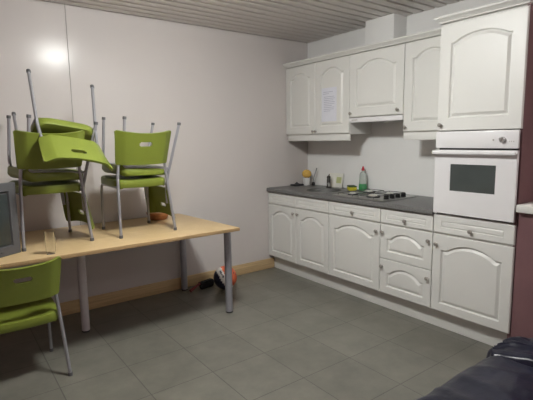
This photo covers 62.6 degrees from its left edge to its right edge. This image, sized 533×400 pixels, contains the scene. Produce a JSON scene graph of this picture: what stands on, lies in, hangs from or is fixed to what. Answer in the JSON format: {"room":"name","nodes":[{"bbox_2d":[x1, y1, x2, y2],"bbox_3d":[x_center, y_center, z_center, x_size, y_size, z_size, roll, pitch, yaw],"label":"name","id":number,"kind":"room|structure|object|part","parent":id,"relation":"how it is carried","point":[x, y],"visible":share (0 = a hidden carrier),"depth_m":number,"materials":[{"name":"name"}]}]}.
{"room":"kitchen","nodes":[
{"label":"kitchen","id":0,"kind":"room"},
{"bbox_2d":[0,0,307,303],"bbox_3d":[-1.440,-0.339,3.702,4.700,2.530,0.100,-7,10,-36],"label":"wall","id":1,"kind":"structure","parent":0,"point":[226,89],"depth_m":3.95,"materials":[{"name":"paint"}]},
{"bbox_2d":[60,257,274,315],"bbox_3d":[-1.593,0.889,3.669,4.188,0.112,0.016,-7,10,-36],"label":"baseboard","id":2,"kind":"structure","parent":1,"relation":"attached to","point":[97,301],"depth_m":4.04,"materials":[{"name":"brown wood"}]},
{"bbox_2d":[0,267,493,399],"bbox_3d":[0.191,1.210,1.728,4.900,0.050,5.500,-7,10,-36],"label":"floor","id":3,"kind":"structure","parent":0,"point":[286,335],"depth_m":2.97,"materials":[{"name":"grey tile"}]},
{"bbox_2d":[0,256,72,375],"bbox_3d":[-1.492,0.701,2.665,0.447,0.754,0.492,-7,10,-37],"label":"plastic chair","id":4,"kind":"object","parent":3,"relation":"on","point":[28,304],"visible":1,"depth_m":2.54,"materials":[{"name":"green plastic"},{"name":"grey metal"}]},
{"bbox_3d":[-1.520,0.694,2.701,0.399,0.085,0.400,-7,10,-37],"label":"seat","id":5,"kind":"part","parent":4,"relation":"part of","materials":[{"name":"green plastic"}]},
{"bbox_3d":[-1.382,0.468,2.483,0.423,0.248,0.119,-7,10,-37],"label":"backrest","id":6,"kind":"part","parent":4,"relation":"part of","materials":[{"name":"green plastic"}]},
{"bbox_3d":[-1.451,0.851,2.938,0.024,0.353,0.117,-6,9,-33],"label":"leg","id":7,"kind":"part","parent":4,"relation":"part of","materials":[{"name":"grey metal"}]},
{"bbox_3d":[-1.236,0.758,2.661,0.087,0.610,0.043,1,8,10],"label":"leg","id":8,"kind":"part","parent":4,"relation":"part of","materials":[{"name":"grey metal"}]},
{"bbox_2d":[0,213,239,332],"bbox_3d":[-1.417,0.639,3.155,2.411,0.740,0.975,-7,10,-36],"label":"table","id":9,"kind":"object","parent":3,"relation":"on","point":[137,232],"visible":1,"depth_m":3.25,"materials":[{"name":"brown wood"}]},
{"bbox_2d":[0,182,20,257],"bbox_3d":[-1.773,0.136,2.530,0.345,0.437,0.500,2,8,20],"label":"television","id":10,"kind":"object","parent":9,"relation":"on","point":[9,226],"visible":1,"depth_m":2.65,"materials":[{"name":"grey plastic"}]},
{"bbox_2d":[44,231,55,254],"bbox_3d":[-1.319,0.261,2.675,0.062,0.137,0.062,-7,10,-36],"label":"drinking glass","id":11,"kind":"object","parent":9,"relation":"on","point":[49,236],"visible":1,"depth_m":2.65,"materials":[{"name":"clear glass"}]},
{"bbox_2d":[9,130,93,251],"bbox_3d":[-1.494,-0.091,2.988,0.447,0.754,0.492,-7,10,-39],"label":"plastic chair","id":12,"kind":"object","parent":9,"relation":"on","point":[28,154],"visible":0.74,"depth_m":2.80,"materials":[{"name":"green plastic"},{"name":"grey metal"}]},
{"bbox_3d":[-1.538,0.003,2.747,0.043,0.610,0.087,0,8,3],"label":"leg","id":13,"kind":"part","parent":12,"relation":"part of","materials":[{"name":"grey metal"}]},
{"bbox_3d":[-1.524,-0.097,3.023,0.399,0.085,0.400,-7,10,-39],"label":"seat","id":14,"kind":"part","parent":12,"relation":"part of","materials":[{"name":"green plastic"}]},
{"bbox_3d":[-1.378,-0.324,2.812,0.423,0.248,0.119,-7,10,-39],"label":"backrest","id":15,"kind":"part","parent":12,"relation":"part of","materials":[{"name":"green plastic"}]},
{"bbox_2d":[6,114,97,228],"bbox_3d":[-1.480,-0.183,3.038,0.460,0.800,0.487,6,11,43],"label":"plastic chair","id":16,"kind":"object","parent":12,"relation":"on","point":[76,202],"visible":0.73,"depth_m":2.98,"materials":[{"name":"green plastic"},{"name":"grey metal"}]},
{"bbox_3d":[-1.730,-0.386,3.014,0.105,0.357,0.028,-8,11,-44],"label":"leg","id":17,"kind":"part","parent":16,"relation":"part of","materials":[{"name":"grey metal"}]},
{"bbox_3d":[-1.456,-0.342,2.772,0.029,0.353,0.116,9,8,43],"label":"leg","id":18,"kind":"part","parent":16,"relation":"part of","materials":[{"name":"grey metal"}]},
{"bbox_3d":[-1.514,-0.179,3.010,0.399,0.085,0.400,9,8,43],"label":"seat","id":19,"kind":"part","parent":16,"relation":"part of","materials":[{"name":"green plastic"}]},
{"bbox_3d":[-1.367,-0.185,2.896,0.026,0.021,0.330,9,8,43],"label":"rail","id":20,"kind":"part","parent":16,"relation":"part of","materials":[{"name":"grey metal"}]},
{"bbox_2d":[12,69,112,170],"bbox_3d":[-1.377,-0.537,2.974,0.507,0.665,0.846,-8,10,-41],"label":"plastic chair","id":21,"kind":"object","parent":16,"relation":"on","point":[53,147],"visible":0.79,"depth_m":2.78,"materials":[{"name":"green plastic"},{"name":"grey metal"}]},
{"bbox_3d":[-1.699,-0.485,3.014,0.029,0.353,0.116,5,-36,-45],"label":"leg","id":22,"kind":"part","parent":21,"relation":"part of","materials":[{"name":"grey metal"}]},
{"bbox_3d":[-1.448,-0.563,2.762,0.061,0.610,0.083,5,-36,-45],"label":"leg","id":23,"kind":"part","parent":21,"relation":"part of","materials":[{"name":"grey metal"}]},
{"bbox_3d":[-1.424,-0.386,2.992,0.399,0.085,0.400,5,-36,-45],"label":"seat","id":24,"kind":"part","parent":21,"relation":"part of","materials":[{"name":"green plastic"}]},
{"bbox_3d":[-1.192,-0.301,2.754,0.423,0.248,0.119,5,-36,-45],"label":"backrest","id":25,"kind":"part","parent":21,"relation":"part of","materials":[{"name":"green plastic"}]},
{"bbox_3d":[-1.181,-0.541,3.031,0.061,0.610,0.083,5,-36,-45],"label":"leg","id":26,"kind":"part","parent":21,"relation":"part of","materials":[{"name":"grey metal"}]},
{"bbox_3d":[-1.503,-0.269,3.293,0.029,0.605,0.123,4,9,32],"label":"leg","id":27,"kind":"part","parent":16,"relation":"part of","materials":[{"name":"grey metal"}]},
{"bbox_3d":[-1.375,0.065,3.208,0.423,0.259,0.102,6,11,43],"label":"backrest","id":28,"kind":"part","parent":16,"relation":"part of","materials":[{"name":"green plastic"}]},
{"bbox_3d":[-1.227,-0.224,3.030,0.061,0.610,0.083,9,8,43],"label":"leg","id":29,"kind":"part","parent":16,"relation":"part of","materials":[{"name":"grey metal"}]},
{"bbox_3d":[-1.465,0.059,3.263,0.024,0.353,0.117,-6,10,-35],"label":"leg","id":30,"kind":"part","parent":12,"relation":"part of","materials":[{"name":"grey metal"}]},
{"bbox_3d":[-1.238,-0.035,2.996,0.087,0.610,0.043,0,8,7],"label":"leg","id":31,"kind":"part","parent":12,"relation":"part of","materials":[{"name":"grey metal"}]},
{"bbox_3d":[-1.367,0.631,3.263,0.110,0.702,0.110,-7,10,-36],"label":"leg","id":32,"kind":"part","parent":9,"relation":"part of","materials":[{"name":"grey metal"}]},
{"bbox_2d":[100,130,176,238],"bbox_3d":[-0.989,-0.143,3.317,0.447,0.754,0.492,-7,10,-39],"label":"plastic chair","id":33,"kind":"object","parent":9,"relation":"on","point":[128,150],"visible":0.95,"depth_m":3.15,"materials":[{"name":"green plastic"},{"name":"grey metal"}]},
{"bbox_3d":[-1.239,0.043,3.363,0.024,0.353,0.117,-8,11,-43],"label":"leg","id":34,"kind":"part","parent":33,"relation":"part of","materials":[{"name":"grey metal"}]},
{"bbox_3d":[-1.036,-0.049,3.076,0.043,0.610,0.087,0,8,4],"label":"leg","id":35,"kind":"part","parent":33,"relation":"part of","materials":[{"name":"grey metal"}]},
{"bbox_3d":[-1.018,-0.149,3.352,0.399,0.085,0.400,-7,10,-39],"label":"seat","id":36,"kind":"part","parent":33,"relation":"part of","materials":[{"name":"green plastic"}]},
{"bbox_2d":[102,116,180,215],"bbox_3d":[-0.973,-0.238,3.382,0.487,0.800,0.460,-8,10,-41],"label":"plastic chair","id":37,"kind":"object","parent":33,"relation":"on","point":[157,194],"visible":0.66,"depth_m":3.33,"materials":[{"name":"green plastic"},{"name":"grey metal"}]},
{"bbox_3d":[-1.222,-0.443,3.381,0.105,0.357,0.028,-7,10,-39],"label":"leg","id":38,"kind":"part","parent":37,"relation":"part of","materials":[{"name":"grey metal"}]},
{"bbox_3d":[-0.971,-0.396,3.115,0.116,0.353,0.029,-1,8,-42],"label":"leg","id":39,"kind":"part","parent":37,"relation":"part of","materials":[{"name":"grey metal"}]},
{"bbox_3d":[-1.010,-0.234,3.357,0.400,0.085,0.399,-1,8,-42],"label":"seat","id":40,"kind":"part","parent":37,"relation":"part of","materials":[{"name":"green plastic"}]},
{"bbox_3d":[-0.972,-0.324,3.638,0.029,0.605,0.123,5,10,37],"label":"leg","id":41,"kind":"part","parent":37,"relation":"part of","materials":[{"name":"grey metal"}]},
{"bbox_3d":[-0.873,-0.237,3.230,0.330,0.021,0.026,-1,8,-42],"label":"rail","id":42,"kind":"part","parent":37,"relation":"part of","materials":[{"name":"grey metal"}]},
{"bbox_3d":[-0.857,0.012,3.542,0.102,0.259,0.423,-8,10,-41],"label":"backrest","id":43,"kind":"part","parent":37,"relation":"part of","materials":[{"name":"green plastic"}]},
{"bbox_3d":[-0.722,-0.275,3.351,0.083,0.610,0.061,-1,8,-42],"label":"leg","id":44,"kind":"part","parent":37,"relation":"part of","materials":[{"name":"grey metal"}]},
{"bbox_3d":[-0.875,-0.376,3.139,0.423,0.248,0.119,-7,10,-39],"label":"backrest","id":45,"kind":"part","parent":33,"relation":"part of","materials":[{"name":"green plastic"}]},
{"bbox_3d":[-0.956,0.007,3.591,0.024,0.353,0.117,-6,9,-34],"label":"leg","id":46,"kind":"part","parent":33,"relation":"part of","materials":[{"name":"grey metal"}]},
{"bbox_3d":[-0.733,-0.087,3.321,0.087,0.610,0.043,0,8,8],"label":"leg","id":47,"kind":"part","parent":33,"relation":"part of","materials":[{"name":"grey metal"}]},
{"bbox_2d":[146,212,167,220],"bbox_3d":[-0.946,0.129,3.824,0.196,0.077,0.196,-7,10,-36],"label":"bowl","id":48,"kind":"object","parent":9,"relation":"on","point":[155,216],"visible":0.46,"depth_m":3.75,"materials":[{"name":"orange ceramic"}]},
{"bbox_3d":[-0.789,0.501,4.152,0.110,0.702,0.110,-7,10,-36],"label":"leg","id":49,"kind":"part","parent":9,"relation":"part of","materials":[{"name":"grey metal"}]},
{"bbox_3d":[-0.313,0.571,3.594,0.110,0.702,0.110,-7,10,-36],"label":"leg","id":50,"kind":"part","parent":9,"relation":"part of","materials":[{"name":"grey metal"}]},
{"bbox_2d":[189,278,213,291],"bbox_3d":[-0.622,0.820,4.220,0.060,0.072,0.306,5,10,37],"label":"brush","id":51,"kind":"object","parent":3,"relation":"on","point":[209,282],"visible":0.97,"depth_m":4.22,"materials":[{"name":"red plastic"}]},
{"bbox_3d":[-0.673,0.827,4.153,0.030,0.066,0.138,5,10,37],"label":"handle","id":52,"kind":"part","parent":51,"relation":"part of","materials":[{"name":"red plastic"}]},
{"bbox_2d":[213,266,236,288],"bbox_3d":[-0.396,0.742,4.201,0.224,0.224,0.224,-7,10,-36],"label":"ball","id":53,"kind":"object","parent":3,"relation":"on","point":[219,275],"visible":0.65,"depth_m":4.13,"materials":[{"name":"plastic"}]},
{"bbox_2d":[268,192,329,273],"bbox_3d":[0.517,0.279,4.603,0.607,0.708,0.924,-7,10,-36],"label":"base cabinet","id":54,"kind":"object","parent":3,"relation":"on","point":[298,225],"visible":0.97,"depth_m":4.39,"materials":[{"name":"white wood"}]},
{"bbox_3d":[0.163,-0.005,4.593,0.020,0.113,0.458,-7,10,-36],"label":"drawer","id":55,"kind":"part","parent":54,"relation":"part of","materials":[{"name":"white wood"}]},
{"bbox_3d":[0.168,0.346,4.641,0.020,0.570,0.458,-7,10,-36],"label":"door","id":56,"kind":"part","parent":54,"relation":"part of","materials":[{"name":"white wood"}]},
{"bbox_3d":[0.439,0.041,4.224,0.020,0.113,0.458,-7,10,-36],"label":"drawer","id":57,"kind":"part","parent":54,"relation":"part of","materials":[{"name":"white wood"}]},
{"bbox_3d":[0.444,0.393,4.272,0.020,0.570,0.458,-7,10,-36],"label":"door","id":58,"kind":"part","parent":54,"relation":"part of","materials":[{"name":"white wood"}]},
{"bbox_2d":[267,184,434,214],"bbox_3d":[0.836,-0.041,4.129,0.598,0.040,1.994,-7,10,-36],"label":"countertop","id":59,"kind":"structure","parent":54,"relation":"on","point":[419,204],"depth_m":3.75,"materials":[{"name":"grey laminate"}]},
{"bbox_2d":[290,182,303,185],"bbox_3d":[0.344,-0.184,4.920,0.130,0.042,0.085,-7,10,-36],"label":"cloth","id":60,"kind":"object","parent":59,"relation":"on","point":[296,183],"visible":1,"depth_m":4.90,"materials":[{"name":"black fabric"}]},
{"bbox_2d":[303,177,310,185],"bbox_3d":[0.442,-0.208,4.929,0.114,0.087,0.085,-7,10,-36],"label":"mug","id":61,"kind":"object","parent":59,"relation":"on","point":[306,181],"visible":0.93,"depth_m":4.90,"materials":[{"name":"white ceramic"}]},
{"bbox_2d":[302,169,310,177],"bbox_3d":[0.452,-0.256,4.931,0.103,0.176,0.108,-7,10,-36],"label":"sponge","id":62,"kind":"object","parent":61,"relation":"in","point":[306,173],"visible":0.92,"depth_m":4.89,"materials":[{"name":"yellow plastic"}]},
{"bbox_2d":[307,188,341,191],"bbox_3d":[0.583,-0.026,4.442,0.354,0.154,0.354,-7,10,-36],"label":"sink","id":63,"kind":"object","parent":59,"relation":"in","point":[312,189],"visible":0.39,"depth_m":4.57,"materials":[{"name":"metal"}]},
{"bbox_2d":[326,174,330,187],"bbox_3d":[0.651,-0.196,4.595,0.053,0.146,0.150,0,8,8],"label":"bottle","id":64,"kind":"object","parent":59,"relation":"on","point":[328,176],"visible":1,"depth_m":4.63,"materials":[{"name":"metal"}]},
{"bbox_2d":[330,173,343,187],"bbox_3d":[0.743,-0.213,4.696,0.026,0.149,0.200,-7,10,-36],"label":"card","id":65,"kind":"object","parent":59,"relation":"on","point":[336,178],"visible":0.89,"depth_m":4.68,"materials":[{"name":"white paper"}]},
{"bbox_2d":[347,185,356,190],"bbox_3d":[0.853,-0.120,4.382,0.076,0.048,0.116,-1,8,-2],"label":"sponge","id":66,"kind":"object","parent":59,"relation":"on","point":[349,187],"visible":0.93,"depth_m":4.33,"materials":[{"name":"yellow"}]},
{"bbox_2d":[359,166,366,190],"bbox_3d":[0.955,-0.213,4.340,0.084,0.242,0.063,5,10,36],"label":"detergent bottle","id":67,"kind":"object","parent":59,"relation":"on","point":[362,177],"visible":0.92,"depth_m":4.32,"materials":[{"name":"clear plastic"}]},
{"bbox_2d":[333,189,416,201],"bbox_3d":[0.961,-0.058,3.924,0.470,0.046,0.570,-7,10,-36],"label":"cooktop","id":68,"kind":"object","parent":59,"relation":"in","point":[369,194],"visible":1,"depth_m":3.82,"materials":[{"name":"metal"}]},
{"bbox_2d":[329,200,381,290],"bbox_3d":[0.972,0.355,3.998,0.607,0.708,0.593,-7,10,-36],"label":"base cabinet","id":69,"kind":"object","parent":3,"relation":"on","point":[354,229],"visible":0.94,"depth_m":3.81,"materials":[{"name":"white wood"}]},
{"bbox_3d":[0.755,0.094,3.803,0.020,0.113,0.590,-7,10,-36],"label":"drawer","id":70,"kind":"part","parent":69,"relation":"part of","materials":[{"name":"white wood"}]},
{"bbox_2d":[274,256,506,345],"bbox_3d":[0.849,0.803,3.903,0.018,0.149,2.541,-7,10,-36],"label":"plinth","id":71,"kind":"object","parent":3,"relation":"on","point":[478,332],"visible":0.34,"depth_m":3.56,"materials":[{"name":"white wood"}]},
{"bbox_2d":[379,208,434,307],"bbox_3d":[1.291,0.408,3.572,0.607,0.708,0.474,-7,10,-36],"label":"base cabinet","id":72,"kind":"object","parent":3,"relation":"on","point":[406,241],"visible":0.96,"depth_m":3.39,"materials":[{"name":"white wood"}]},
{"bbox_3d":[1.082,0.640,3.444,0.020,0.286,0.471,-7,10,-36],"label":"deep drawer","id":73,"kind":"part","parent":72,"relation":"part of","materials":[{"name":"white wood"}]},
{"bbox_3d":[1.078,0.355,3.405,0.020,0.279,0.471,-7,10,-36],"label":"deep drawer","id":74,"kind":"part","parent":72,"relation":"part of","materials":[{"name":"white wood"}]},
{"bbox_3d":[1.075,0.148,3.377,0.020,0.113,0.471,-7,10,-36],"label":"drawer","id":75,"kind":"part","parent":72,"relation":"part of","materials":[{"name":"white wood"}]},
{"bbox_2d":[416,336,532,399],"bbox_3d":[1.378,0.992,1.196,1.219,0.492,1.850,-7,10,-36],"label":"sofa","id":76,"kind":"object","parent":3,"relation":"on","point":[506,373],"visible":1,"depth_m":1.77,"materials":[{"name":"black fabric"}]},
{"bbox_2d":[416,356,532,399],"bbox_3d":[0.980,0.868,1.450,0.903,0.242,0.928,-7,10,-36],"label":"seat cushion","id":77,"kind":"object","parent":76,"relation":"on","point":[494,377],"depth_m":1.74,"materials":[{"name":"black fabric"}]},
{"bbox_2d":[486,336,532,366],"bbox_3d":[1.371,0.785,1.731,0.342,0.222,0.948,-7,10,-36],"label":"cushion","id":78,"kind":"object","parent":76,"relation":"on","point":[517,351],"depth_m":1.96,"materials":[{"name":"black fabric"}]},
{"bbox_2d":[431,0,532,337],"bbox_3d":[1.590,-0.139,3.073,0.615,2.220,0.635,-7,10,-36],"label":"tall cabinet","id":79,"kind":"object","parent":3,"relation":"on","point":[486,74],"visible":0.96,"depth_m":2.85,"materials":[{"name":"white paint"}]},
{"bbox_3d":[1.391,0.551,3.011,0.020,0.570,0.560,-7,10,-36],"label":"door","id":80,"kind":"part","parent":79,"relation":"part of","materials":[{"name":"white wood"}]},
{"bbox_3d":[1.385,0.193,2.962,0.020,0.128,0.560,-7,10,-36],"label":"drawer","id":81,"kind":"part","parent":79,"relation":"part of","materials":[{"name":"white wood"}]},
{"bbox_2d":[432,130,520,222],"bbox_3d":[1.563,-0.189,3.047,0.585,0.578,0.561,-7,10,-36],"label":"oven","id":82,"kind":"object","parent":79,"relation":"in","point":[476,172],"visible":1,"depth_m":2.87,"materials":[{"name":"white metal"}]},
{"bbox_3d":[1.342,-0.309,2.866,0.039,0.025,0.561,-7,10,-36],"label":"handle","id":83,"kind":"part","parent":82,"relation":"part of","materials":[{"name":"white metal"}]},
{"bbox_3d":[1.365,-0.396,2.872,0.020,0.113,0.553,-7,10,-36],"label":"control panel","id":84,"kind":"part","parent":82,"relation":"part of","materials":[{"name":"white metal"}]},
{"bbox_3d":[1.456,-0.375,2.713,0.026,0.038,0.038,-7,10,-36],"label":"knob","id":85,"kind":"part","parent":82,"relation":"part of","materials":[{"name":"metal"}]},
{"bbox_3d":[1.574,-1.217,2.926,0.614,0.044,0.635,-7,10,-36],"label":"cornice","id":86,"kind":"part","parent":79,"relation":"part of","materials":[{"name":"white wood"}]},
{"bbox_3d":[1.371,-0.809,2.825,0.020,0.706,0.560,-7,10,-36],"label":"door","id":87,"kind":"part","parent":79,"relation":"part of","materials":[{"name":"white wood"}]},
{"bbox_3d":[1.776,-0.092,2.876,0.558,2.175,0.018,-7,10,-36],"label":"panel","id":88,"kind":"part","parent":79,"relation":"part of","materials":[{"name":"red paint"}]},
{"bbox_2d":[43,0,462,42],"bbox_3d":[0.155,-1.291,1.386,4.700,0.060,5.300,-7,10,-36],"label":"ceiling","id":89,"kind":"structure","parent":0,"point":[307,21],"depth_m":3.67,"materials":[{"name":"paint"}]},
{"bbox_2d":[307,0,524,196],"bbox_3d":[1.250,-0.431,4.099,0.100,2.530,2.662,-7,10,-36],"label":"wall","id":90,"kind":"structure","parent":0,"point":[390,162],"depth_m":4.20,"materials":[{"name":"paint"}]},
{"bbox_2d":[286,55,370,140],"bbox_3d":[0.604,-1.001,4.506,0.347,0.777,0.924,-7,10,-36],"label":"upper cabinet","id":91,"kind":"object","parent":90,"relation":"attached to","point":[305,84],"visible":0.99,"depth_m":4.39,"materials":[{"name":"white wood"}]},
{"bbox_3d":[0.357,-1.043,4.607,0.020,0.702,0.458,-7,10,-36],"label":"door","id":92,"kind":"part","parent":91,"relation":"part of","materials":[{"name":"white wood"}]},
{"bbox_3d":[0.516,-0.634,4.476,0.020,0.060,0.905,-7,10,-36],"label":"light rail","id":93,"kind":"part","parent":91,"relation":"part of","materials":[{"name":"white wood"}]},
{"bbox_2d":[322,86,336,121],"bbox_3d":[0.608,-0.928,4.266,0.001,0.323,0.204,-7,10,-36],"label":"paper notice","id":94,"kind":"object","parent":91,"relation":"attached to","point":[329,95],"visible":1,"depth_m":4.26,"materials":[{"name":"grey paper"}]},
{"bbox_3d":[0.633,-0.997,4.239,0.020,0.702,0.458,-7,10,-36],"label":"door","id":95,"kind":"part","parent":91,"relation":"part of","materials":[{"name":"white wood"}]},
{"bbox_2d":[283,27,440,68],"bbox_3d":[0.796,-1.340,3.935,0.055,0.044,1.992,-7,10,-36],"label":"crown molding","id":96,"kind":"structure","parent":91,"relation":"on","point":[434,32],"depth_m":3.79,"materials":[{"name":"white wood"}]},
{"bbox_2d":[349,115,403,122],"bbox_3d":[1.070,-0.724,3.936,0.319,0.043,0.589,-7,10,-36],"label":"extractor hood","id":97,"kind":"object","parent":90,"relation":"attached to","point":[393,118],"visible":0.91,"depth_m":3.84,"materials":[{"name":"white metal"}]},
{"bbox_2d":[348,43,405,117],"bbox_3d":[1.056,-1.027,3.887,0.347,0.570,0.593,-7,10,-36],"label":"upper cabinet","id":98,"kind":"object","parent":90,"relation":"attached to","point":[377,77],"visible":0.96,"depth_m":3.78,"materials":[{"name":"white wood"}]},
{"bbox_2d":[365,13,406,51],"bbox_3d":[1.070,-1.482,3.943,0.180,0.280,0.315,-7,10,-36],"label":"cover","id":99,"kind":"object","parent":98,"relation":"on","point":[390,26],"depth_m":3.84,"materials":[{"name":"laminate"}]},
{"bbox_2d":[403,35,440,139],"bbox_3d":[1.377,-0.871,3.475,0.347,0.777,0.474,-7,10,-36],"label":"upper cabinet","id":100,"kind":"object","parent":90,"relation":"attached to","point":[422,57],"visible":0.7,"depth_m":3.45,"materials":[{"name":"white wood"}]},
{"bbox_3d":[1.284,-0.505,3.451,0.020,0.060,0.474,-7,10,-36],"label":"light rail","id":101,"kind":"part","parent":100,"relation":"part of","materials":[{"name":"white wood"}]},
{"bbox_2d":[510,212,532,337],"bbox_3d":[2.433,0.673,1.731,0.120,0.949,2.734,-7,10,-36],"label":"wall partition","id":102,"kind":"structure","parent":0,"point":[522,307],"depth_m":2.73,"materials":[{"name":"red paint"}]},
{"bbox_2d":[516,202,532,213],"bbox_3d":[2.450,0.177,1.681,0.260,0.047,2.734,-7,10,-36],"label":"trim","id":103,"kind":"structure","parent":102,"relation":"on","point":[527,208],"depth_m":2.66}
]}

